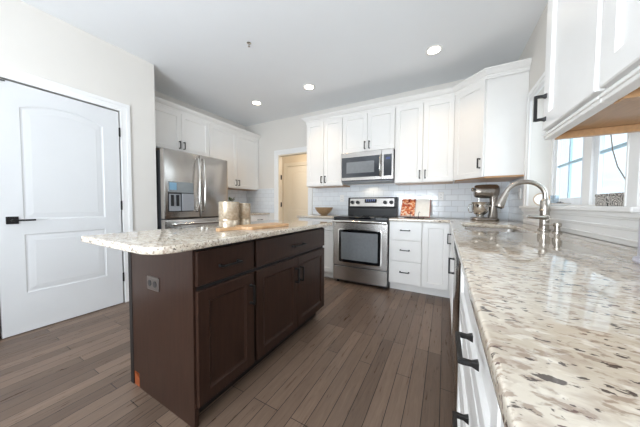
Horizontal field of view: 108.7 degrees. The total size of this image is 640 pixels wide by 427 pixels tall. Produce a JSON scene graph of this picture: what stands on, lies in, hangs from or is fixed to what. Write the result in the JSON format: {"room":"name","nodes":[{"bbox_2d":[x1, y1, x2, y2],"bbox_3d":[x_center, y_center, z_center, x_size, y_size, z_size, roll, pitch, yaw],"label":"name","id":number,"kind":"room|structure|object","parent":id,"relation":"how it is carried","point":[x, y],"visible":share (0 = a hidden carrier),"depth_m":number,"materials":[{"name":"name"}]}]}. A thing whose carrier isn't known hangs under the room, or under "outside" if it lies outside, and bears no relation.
{"room":"kitchen","nodes":[
{"label":"kitchen","id":0,"kind":"room"},
{"bbox_2d":[0,0,156,335],"bbox_3d":[-3.341,-0.315,0.384,0.120,2.727,5.502,1,2,28],"label":"wall","id":1,"kind":"structure","parent":0,"point":[33,41],"depth_m":2.26,"materials":[{"name":"paint"}]},
{"bbox_2d":[0,79,124,338],"bbox_3d":[-2.307,-0.038,2.120,0.092,2.037,0.791,1,2,28],"label":"door","id":2,"kind":"structure","parent":1,"relation":"in","point":[60,157],"depth_m":2.04,"materials":[{"name":"paint"}]},
{"bbox_2d":[0,65,132,301],"bbox_3d":[-2.325,-0.089,2.121,0.020,2.153,0.987,1,2,28],"label":"trim","id":3,"kind":"structure","parent":1,"relation":"attached to","point":[5,72],"depth_m":2.46,"materials":[{"name":"paint"}]},
{"bbox_2d":[154,90,245,129],"bbox_3d":[-2.088,-0.448,4.071,0.100,2.727,2.178,1,2,28],"label":"wall","id":4,"kind":"structure","parent":0,"point":[158,94],"depth_m":3.89,"materials":[{"name":"paint"}]},
{"bbox_2d":[155,105,208,156],"bbox_3d":[-2.150,-1.186,3.410,0.386,0.590,0.897,1,2,28],"label":"upper cabinet","id":5,"kind":"object","parent":4,"relation":"attached to","point":[173,130],"visible":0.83,"depth_m":3.32,"materials":[{"name":"white paint"}]},
{"bbox_2d":[209,124,258,190],"bbox_3d":[-1.667,-0.988,4.307,0.386,1.048,1.124,1,2,28],"label":"upper cabinet","id":6,"kind":"object","parent":4,"relation":"attached to","point":[240,152],"visible":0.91,"depth_m":4.24,"materials":[{"name":"white paint"}]},
{"bbox_2d":[155,96,260,140],"bbox_3d":[-1.727,-1.504,3.781,0.060,0.093,2.076,1,2,28],"label":"trim","id":7,"kind":"structure","parent":6,"relation":"attached to","point":[159,101],"depth_m":3.57,"materials":[{"name":"white paint"}]},
{"bbox_2d":[228,189,246,202],"bbox_3d":[-1.835,-0.255,4.434,0.008,0.488,1.110,1,2,28],"label":"backsplash","id":8,"kind":"structure","parent":4,"relation":"attached to","point":[240,196],"depth_m":4.72,"materials":[{"name":"tile"}]},
{"bbox_2d":[0,276,454,426],"bbox_3d":[-0.996,1.084,1.092,4.930,0.100,9.100,1,2,28],"label":"floor","id":9,"kind":"structure","parent":0,"point":[371,356],"depth_m":1.47,"materials":[{"name":"brown wood"}]},
{"bbox_2d":[156,148,227,228],"bbox_3d":[-1.948,0.068,3.329,0.834,1.752,0.926,1,2,28],"label":"refrigerator","id":10,"kind":"object","parent":9,"relation":"on","point":[190,187],"visible":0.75,"depth_m":3.00,"materials":[{"name":"grey metal"}]},
{"bbox_2d":[128,227,323,426],"bbox_3d":[-0.536,0.570,1.790,0.676,0.880,1.319,1,2,28],"label":"kitchen island","id":11,"kind":"object","parent":9,"relation":"on","point":[201,320],"visible":0.92,"depth_m":1.27,"materials":[{"name":"brown wood"}]},
{"bbox_2d":[148,280,155,287],"bbox_3d":[-0.902,0.377,1.233,0.085,0.034,0.002,1,2,28],"label":"receptacle","id":12,"kind":"object","parent":11,"relation":"attached to","point":[151,283],"depth_m":1.23,"materials":[{"name":"black plastic"}]},
{"bbox_2d":[147,275,159,291],"bbox_3d":[-0.900,0.377,1.237,0.116,0.074,0.007,1,2,28],"label":"power outlet","id":13,"kind":"object","parent":11,"relation":"attached to","point":[153,281],"depth_m":1.23,"materials":[{"name":"grey plastic"}]},
{"bbox_2d":[81,220,331,254],"bbox_3d":[-0.559,0.116,1.700,0.710,0.033,1.555,1,2,28],"label":"island countertop","id":14,"kind":"structure","parent":11,"relation":"on","point":[182,239],"depth_m":1.17,"materials":[{"name":"beige stone"}]},
{"bbox_2d":[218,201,238,227],"bbox_3d":[-0.673,0.004,1.699,0.145,0.187,0.145,1,2,28],"label":"canister","id":15,"kind":"object","parent":14,"relation":"on","point":[228,211],"visible":0.94,"depth_m":1.64,"materials":[{"name":"brown metal"}]},
{"bbox_2d":[239,203,250,224],"bbox_3d":[-0.599,0.005,1.815,0.099,0.177,0.099,0,2,-12],"label":"canister","id":16,"kind":"object","parent":14,"relation":"on","point":[244,208],"visible":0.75,"depth_m":1.77,"materials":[{"name":"brown metal"}]},
{"bbox_2d":[216,222,288,231],"bbox_3d":[-0.465,0.092,1.620,0.184,0.020,0.550,2,3,36],"label":"cutting board","id":17,"kind":"object","parent":14,"relation":"on","point":[261,225],"visible":0.99,"depth_m":1.56,"materials":[{"name":"brown wood"}]},
{"bbox_2d":[251,214,268,221],"bbox_3d":[-1.547,0.469,4.305,0.666,0.883,1.103,1,2,28],"label":"base cabinet","id":18,"kind":"object","parent":9,"relation":"on","point":[253,217],"visible":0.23,"depth_m":4.39,"materials":[{"name":"white paint"}]},
{"bbox_2d":[251,212,269,214],"bbox_3d":[-1.552,0.011,4.287,0.639,0.030,1.098,1,2,28],"label":"countertop","id":19,"kind":"structure","parent":18,"relation":"on","point":[252,213],"depth_m":4.39,"materials":[{"name":"beige stone"}]},
{"bbox_2d":[299,218,333,277],"bbox_3d":[0.069,0.500,3.676,0.606,0.883,0.666,1,2,28],"label":"base cabinet","id":20,"kind":"object","parent":9,"relation":"on","point":[328,246],"visible":0.06,"depth_m":3.33,"materials":[{"name":"white paint"}]},
{"bbox_2d":[297,214,342,218],"bbox_3d":[0.068,0.043,3.668,0.622,0.030,0.639,1,2,28],"label":"countertop","id":21,"kind":"structure","parent":20,"relation":"on","point":[328,216],"depth_m":3.48,"materials":[{"name":"beige stone"}]},
{"bbox_2d":[315,207,332,214],"bbox_3d":[0.063,-0.035,3.677,0.296,0.125,0.296,1,2,28],"label":"bowl","id":22,"kind":"object","parent":21,"relation":"on","point":[321,210],"visible":0.98,"depth_m":3.58,"materials":[{"name":"brown wood"}]},
{"bbox_2d":[332,197,397,288],"bbox_3d":[0.659,0.359,3.316,0.758,1.200,0.690,1,2,28],"label":"range","id":23,"kind":"object","parent":9,"relation":"on","point":[361,236],"visible":0.98,"depth_m":3.08,"materials":[{"name":"grey metal"}]},
{"bbox_2d":[334,215,396,219],"bbox_3d":[0.673,0.052,3.327,0.758,0.026,0.627,1,2,28],"label":"cooktop","id":24,"kind":"object","parent":23,"relation":"in","point":[345,217],"depth_m":3.17,"materials":[{"name":"black glass"}]},
{"bbox_2d":[389,221,422,292],"bbox_3d":[1.178,0.529,3.074,0.382,0.883,0.666,1,2,28],"label":"base cabinet","id":25,"kind":"object","parent":9,"relation":"on","point":[405,238],"visible":0.96,"depth_m":2.81,"materials":[{"name":"white paint"}]},
{"bbox_2d":[421,222,450,297],"bbox_3d":[1.759,0.543,2.779,0.919,0.883,0.629,1,2,28],"label":"base cabinet","id":26,"kind":"object","parent":9,"relation":"on","point":[435,278],"visible":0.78,"depth_m":2.66,"materials":[{"name":"white paint"}]},
{"bbox_2d":[389,216,639,426],"bbox_3d":[0.597,0.145,1.031,1.296,0.030,4.771,1,2,28],"label":"countertop","id":27,"kind":"structure","parent":26,"relation":"on","point":[557,315],"depth_m":0.33,"materials":[{"name":"beige stone"}]},
{"bbox_2d":[468,184,499,220],"bbox_3d":[1.873,-0.129,2.642,0.303,0.408,0.218,1,2,24],"label":"stand mixer","id":28,"kind":"object","parent":27,"relation":"on","point":[491,191],"visible":1,"depth_m":2.58,"materials":[{"name":"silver metal"}]},
{"bbox_2d":[468,202,490,216],"bbox_3d":[1.837,-0.049,2.663,0.220,0.165,0.217,1,2,28],"label":"bowl","id":29,"kind":"object","parent":28,"relation":"on","point":[479,209],"depth_m":2.59,"materials":[{"name":"metal"}]},
{"bbox_2d":[464,227,524,232],"bbox_3d":[1.321,0.228,1.761,0.432,0.181,0.712,1,2,28],"label":"sink","id":30,"kind":"object","parent":27,"relation":"in","point":[466,228],"visible":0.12,"depth_m":2.02,"materials":[{"name":"metal"}]},
{"bbox_2d":[494,180,550,230],"bbox_3d":[1.419,-0.062,1.609,0.312,0.349,0.104,1,2,28],"label":"faucet","id":31,"kind":"object","parent":27,"relation":"on","point":[544,217],"visible":0.98,"depth_m":1.56,"materials":[{"name":"silver metal"}]},
{"bbox_2d":[543,223,562,232],"bbox_3d":[1.453,0.088,1.433,0.088,0.062,0.047,1,2,28],"label":"soap dispenser","id":32,"kind":"object","parent":27,"relation":"on","point":[556,226],"visible":0.99,"depth_m":1.42,"materials":[{"name":"silver metal"}]},
{"bbox_2d":[632,218,639,263],"bbox_3d":[0.986,0.064,0.628,0.154,0.166,0.154,1,2,28],"label":"storage jar","id":33,"kind":"object","parent":27,"relation":"on","point":[636,259],"visible":1,"depth_m":0.67,"materials":[{"name":"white ceramic"}]},
{"bbox_2d":[447,230,451,284],"bbox_3d":[1.637,0.561,2.299,0.648,0.883,0.327,1,2,28],"label":"base cabinet","id":34,"kind":"object","parent":9,"relation":"on","point":[451,230],"visible":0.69,"depth_m":2.48,"materials":[{"name":"white paint"}]},
{"bbox_2d":[448,234,453,328],"bbox_3d":[1.360,0.578,1.790,0.648,0.883,0.828,1,2,28],"label":"base cabinet","id":35,"kind":"object","parent":9,"relation":"on","point":[452,248],"visible":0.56,"depth_m":1.88,"materials":[{"name":"white paint"}]},
{"bbox_2d":[452,241,460,410],"bbox_3d":[1.026,0.606,1.154,0.608,0.872,0.594,1,2,28],"label":"dishwasher","id":36,"kind":"object","parent":9,"relation":"on","point":[457,265],"visible":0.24,"depth_m":1.16,"materials":[{"name":"grey metal"}]},
{"bbox_2d":[452,267,500,426],"bbox_3d":[0.675,0.622,0.531,0.648,0.883,0.820,1,2,28],"label":"base cabinet","id":37,"kind":"object","parent":9,"relation":"on","point":[477,403],"visible":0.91,"depth_m":0.56,"materials":[{"name":"white paint"}]},
{"bbox_2d":[21,0,547,126],"bbox_3d":[-1.297,-1.720,0.406,4.930,0.100,7.780,1,2,28],"label":"ceiling","id":38,"kind":"structure","parent":0,"point":[352,51],"depth_m":2.32,"materials":[{"name":"paint"}]},
{"bbox_2d":[251,100,261,105],"bbox_3d":[-1.027,-1.791,3.725,0.180,0.007,0.180,1,2,28],"label":"recessed light","id":39,"kind":"object","parent":38,"relation":"in","point":[258,103],"visible":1,"depth_m":3.73,"materials":[{"name":"paint"}]},
{"bbox_2d":[303,84,314,90],"bbox_3d":[-0.154,-1.767,3.213,0.180,0.007,0.180,1,2,28],"label":"recessed light","id":40,"kind":"object","parent":38,"relation":"in","point":[309,87],"visible":1,"depth_m":3.21,"materials":[{"name":"paint"}]},
{"bbox_2d":[425,44,443,55],"bbox_3d":[1.209,-1.730,2.436,0.180,0.007,0.180,1,2,28],"label":"recessed light","id":41,"kind":"object","parent":38,"relation":"in","point":[435,49],"visible":1,"depth_m":2.43,"materials":[{"name":"paint"}]},
{"bbox_2d":[428,46,440,53],"bbox_3d":[1.209,-1.729,2.436,0.124,0.002,0.124,1,2,28],"label":"diffuser","id":42,"kind":"object","parent":41,"relation":"attached to","point":[432,49],"depth_m":2.42,"materials":[{"name":"beige plastic"}]},
{"bbox_2d":[282,154,306,219],"bbox_3d":[-0.371,-0.413,5.062,3.100,2.600,1.200,1,2,28],"label":"wall","id":43,"kind":"structure","parent":0,"point":[296,158],"depth_m":5.86,"materials":[{"name":"paint"}]},
{"bbox_2d":[284,161,306,219],"bbox_3d":[-0.486,-0.202,5.677,0.980,2.130,0.047,1,2,28],"label":"trim","id":44,"kind":"structure","parent":43,"relation":"attached to","point":[286,165],"depth_m":5.84,"materials":[{"name":"paint"}]},
{"bbox_2d":[287,165,306,220],"bbox_3d":[-0.502,-0.154,5.649,0.780,2.020,0.101,1,2,28],"label":"door","id":45,"kind":"structure","parent":43,"relation":"in","point":[296,175],"depth_m":5.70,"materials":[{"name":"paint"}]},
{"bbox_2d":[246,79,508,219],"bbox_3d":[0.398,-0.429,3.903,4.430,2.727,0.100,1,2,28],"label":"wall","id":46,"kind":"structure","parent":0,"point":[290,132],"depth_m":4.40,"materials":[{"name":"paint"}]},
{"bbox_2d":[247,188,273,212],"bbox_3d":[-1.241,-0.263,4.739,0.744,0.488,0.008,1,2,28],"label":"backsplash","id":47,"kind":"structure","parent":46,"relation":"attached to","point":[261,200],"depth_m":4.71,"materials":[{"name":"tile"}]},
{"bbox_2d":[274,146,311,219],"bbox_3d":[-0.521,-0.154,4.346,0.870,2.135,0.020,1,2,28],"label":"trim","id":48,"kind":"structure","parent":46,"relation":"attached to","point":[299,149],"depth_m":4.47,"materials":[{"name":"paint"}]},
{"bbox_2d":[307,118,349,187],"bbox_3d":[0.131,-0.958,3.750,0.635,1.048,0.386,1,2,28],"label":"upper cabinet","id":49,"kind":"object","parent":46,"relation":"attached to","point":[325,138],"visible":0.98,"depth_m":3.61,"materials":[{"name":"white paint"}]},
{"bbox_2d":[301,57,531,124],"bbox_3d":[0.937,-1.465,3.108,2.824,0.093,0.415,2,3,35],"label":"trim","id":50,"kind":"structure","parent":49,"relation":"attached to","point":[519,66],"depth_m":2.83,"materials":[{"name":"white paint"}]},
{"bbox_2d":[343,108,395,153],"bbox_3d":[0.748,-1.175,3.407,0.762,0.580,0.386,1,2,28],"label":"upper cabinet","id":51,"kind":"object","parent":46,"relation":"attached to","point":[371,131],"visible":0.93,"depth_m":3.25,"materials":[{"name":"white paint"}]},
{"bbox_2d":[341,148,394,184],"bbox_3d":[0.727,-0.671,3.392,0.758,0.423,0.464,1,2,28],"label":"microwave","id":52,"kind":"object","parent":51,"relation":"attached to","point":[375,166],"visible":0.93,"depth_m":3.23,"materials":[{"name":"grey metal"}]},
{"bbox_2d":[313,181,508,218],"bbox_3d":[1.091,-0.203,3.472,2.775,0.488,0.008,1,2,28],"label":"backsplash","id":53,"kind":"structure","parent":46,"relation":"attached to","point":[457,196],"depth_m":3.25,"materials":[{"name":"tile"}]},
{"bbox_2d":[394,97,454,185],"bbox_3d":[1.389,-0.925,3.068,0.695,1.048,0.386,1,2,28],"label":"upper cabinet","id":54,"kind":"object","parent":46,"relation":"attached to","point":[424,132],"visible":0.98,"depth_m":2.92,"materials":[{"name":"white paint"}]},
{"bbox_2d":[438,192,443,200],"bbox_3d":[1.661,-0.235,3.151,0.072,0.116,0.010,1,2,28],"label":"wall outlet","id":55,"kind":"object","parent":46,"relation":"attached to","point":[440,194],"visible":1,"depth_m":3.15,"materials":[{"name":"white plastic"}]},
{"bbox_2d":[453,71,528,182],"bbox_3d":[1.904,-0.907,2.655,0.612,1.048,0.621,1,2,28],"label":"upper cabinet","id":56,"kind":"object","parent":46,"relation":"attached to","point":[490,127],"visible":0.97,"depth_m":2.39,"materials":[{"name":"white paint"}]},
{"bbox_2d":[517,3,635,247],"bbox_3d":[0.615,-0.261,-0.526,0.185,2.727,7.680,1,2,28],"label":"wall","id":57,"kind":"structure","parent":0,"point":[541,149],"depth_m":2.11,"materials":[{"name":"paint"}]},
{"bbox_2d":[508,177,523,222],"bbox_3d":[2.161,-0.162,2.527,0.008,0.488,0.632,1,2,28],"label":"backsplash","id":58,"kind":"structure","parent":57,"relation":"attached to","point":[515,213],"depth_m":2.53,"materials":[{"name":"tile"}]},
{"bbox_2d":[518,188,520,198],"bbox_3d":[2.079,-0.205,2.393,0.010,0.116,0.072,1,2,28],"label":"wall outlet","id":59,"kind":"object","parent":57,"relation":"attached to","point":[519,190],"visible":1,"depth_m":2.38,"materials":[{"name":"white plastic"}]},
{"bbox_2d":[519,206,639,212],"bbox_3d":[1.692,-0.037,1.555,0.192,0.025,1.570,1,2,28],"label":"trim","id":60,"kind":"structure","parent":57,"relation":"attached to","point":[628,209],"depth_m":1.12,"materials":[{"name":"paint"}]},
{"bbox_2d":[533,193,550,205],"bbox_3d":[1.997,-0.127,2.068,0.118,0.116,0.027,1,2,28],"label":"decorative plate","id":61,"kind":"object","parent":60,"relation":"on","point":[537,198],"visible":0.54,"depth_m":2.08,"materials":[{"name":"white ceramic"}]},
{"bbox_2d":[551,203,570,205],"bbox_3d":[1.767,-0.066,1.690,0.112,0.021,0.112,1,2,28],"label":"dish","id":62,"kind":"object","parent":60,"relation":"on","point":[554,204],"visible":0.88,"depth_m":1.66,"materials":[{"name":"white ceramic"}]},
{"bbox_2d":[595,194,608,205],"bbox_3d":[1.559,-0.072,1.222,0.094,0.066,0.112,1,2,28],"label":"patterned box","id":63,"kind":"object","parent":60,"relation":"on","point":[600,199],"visible":0.48,"depth_m":1.24,"materials":[{"name":"grey"}]},
{"bbox_2d":[608,192,623,205],"bbox_3d":[1.499,-0.068,1.113,0.094,0.066,0.122,1,2,28],"label":"patterned box","id":64,"kind":"object","parent":60,"relation":"on","point":[615,199],"visible":0.47,"depth_m":1.13,"materials":[{"name":"grey"}]},
{"bbox_2d":[521,208,639,247],"bbox_3d":[1.615,0.045,1.556,0.030,0.141,1.612,1,2,28],"label":"trim","id":65,"kind":"structure","parent":57,"relation":"attached to","point":[622,228],"depth_m":1.15,"materials":[{"name":"paint"}]},
{"bbox_2d":[523,72,639,205],"bbox_3d":[1.643,-0.587,1.563,0.022,1.072,1.534,1,2,28],"label":"trim","id":66,"kind":"structure","parent":57,"relation":"attached to","point":[632,172],"depth_m":0.97,"materials":[{"name":"paint"}]},
{"bbox_2d":[533,0,639,139],"bbox_3d":[0.958,-0.824,0.680,0.386,1.074,0.390,1,2,28],"label":"upper cabinet","id":67,"kind":"object","parent":57,"relation":"attached to","point":[573,107],"visible":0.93,"depth_m":0.76,"materials":[{"name":"white paint"}]},
{"bbox_2d":[550,135,626,205],"bbox_3d":[1.785,-0.528,1.488,0.059,1.005,1.350,1,2,28],"label":"window","id":68,"kind":"structure","parent":57,"relation":"in","point":[592,159],"depth_m":1.57,"materials":[{"name":"paint"}]},
{"bbox_2d":[558,138,581,197],"bbox_3d":[1.976,-0.538,1.807,0.012,0.830,0.425,1,2,28],"label":"grille","id":69,"kind":"object","parent":68,"relation":"attached to","point":[570,162],"depth_m":1.82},
{"bbox_2d":[600,142,626,153],"bbox_3d":[1.649,-0.517,1.206,0.012,0.830,0.545,1,2,28],"label":"grille","id":70,"kind":"object","parent":68,"relation":"attached to","point":[602,144],"depth_m":1.38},
{"bbox_2d":[610,135,624,178],"bbox_3d":[1.620,-0.547,1.218,0.005,0.922,0.284,1,2,28],"label":"hanging cord","id":71,"kind":"object","parent":68,"relation":"hanging from","point":[610,135],"visible":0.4,"depth_m":1.28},
{"bbox_2d":[599,0,639,101],"bbox_3d":[0.724,-0.809,0.252,0.386,1.074,0.583,1,2,28],"label":"upper cabinet","id":72,"kind":"object","parent":57,"relation":"attached to","point":[620,48],"visible":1,"depth_m":0.53,"materials":[{"name":"white paint"}]},
{"bbox_3d":[1.274,-0.027,3.067,0.240,0.168,0.242,1,2,28],"label":"cookbook stand","id":73,"kind":"object","parent":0,"visible":0},
{"bbox_2d":[400,199,430,217],"bbox_3d":[1.268,-0.075,3.055,0.360,0.240,0.185,1,2,28],"label":"open cookbook","id":74,"kind":"object","parent":73,"relation":"on","point":[415,206],"visible":1,"depth_m":3.04,"materials":[{"name":"paper"}]},
{"bbox_2d":[401,199,415,215],"bbox_3d":[1.187,-0.084,3.089,0.167,0.225,0.167,1,2,28],"label":"food photo","id":75,"kind":"object","parent":74,"relation":"attached to","point":[408,205],"depth_m":3.08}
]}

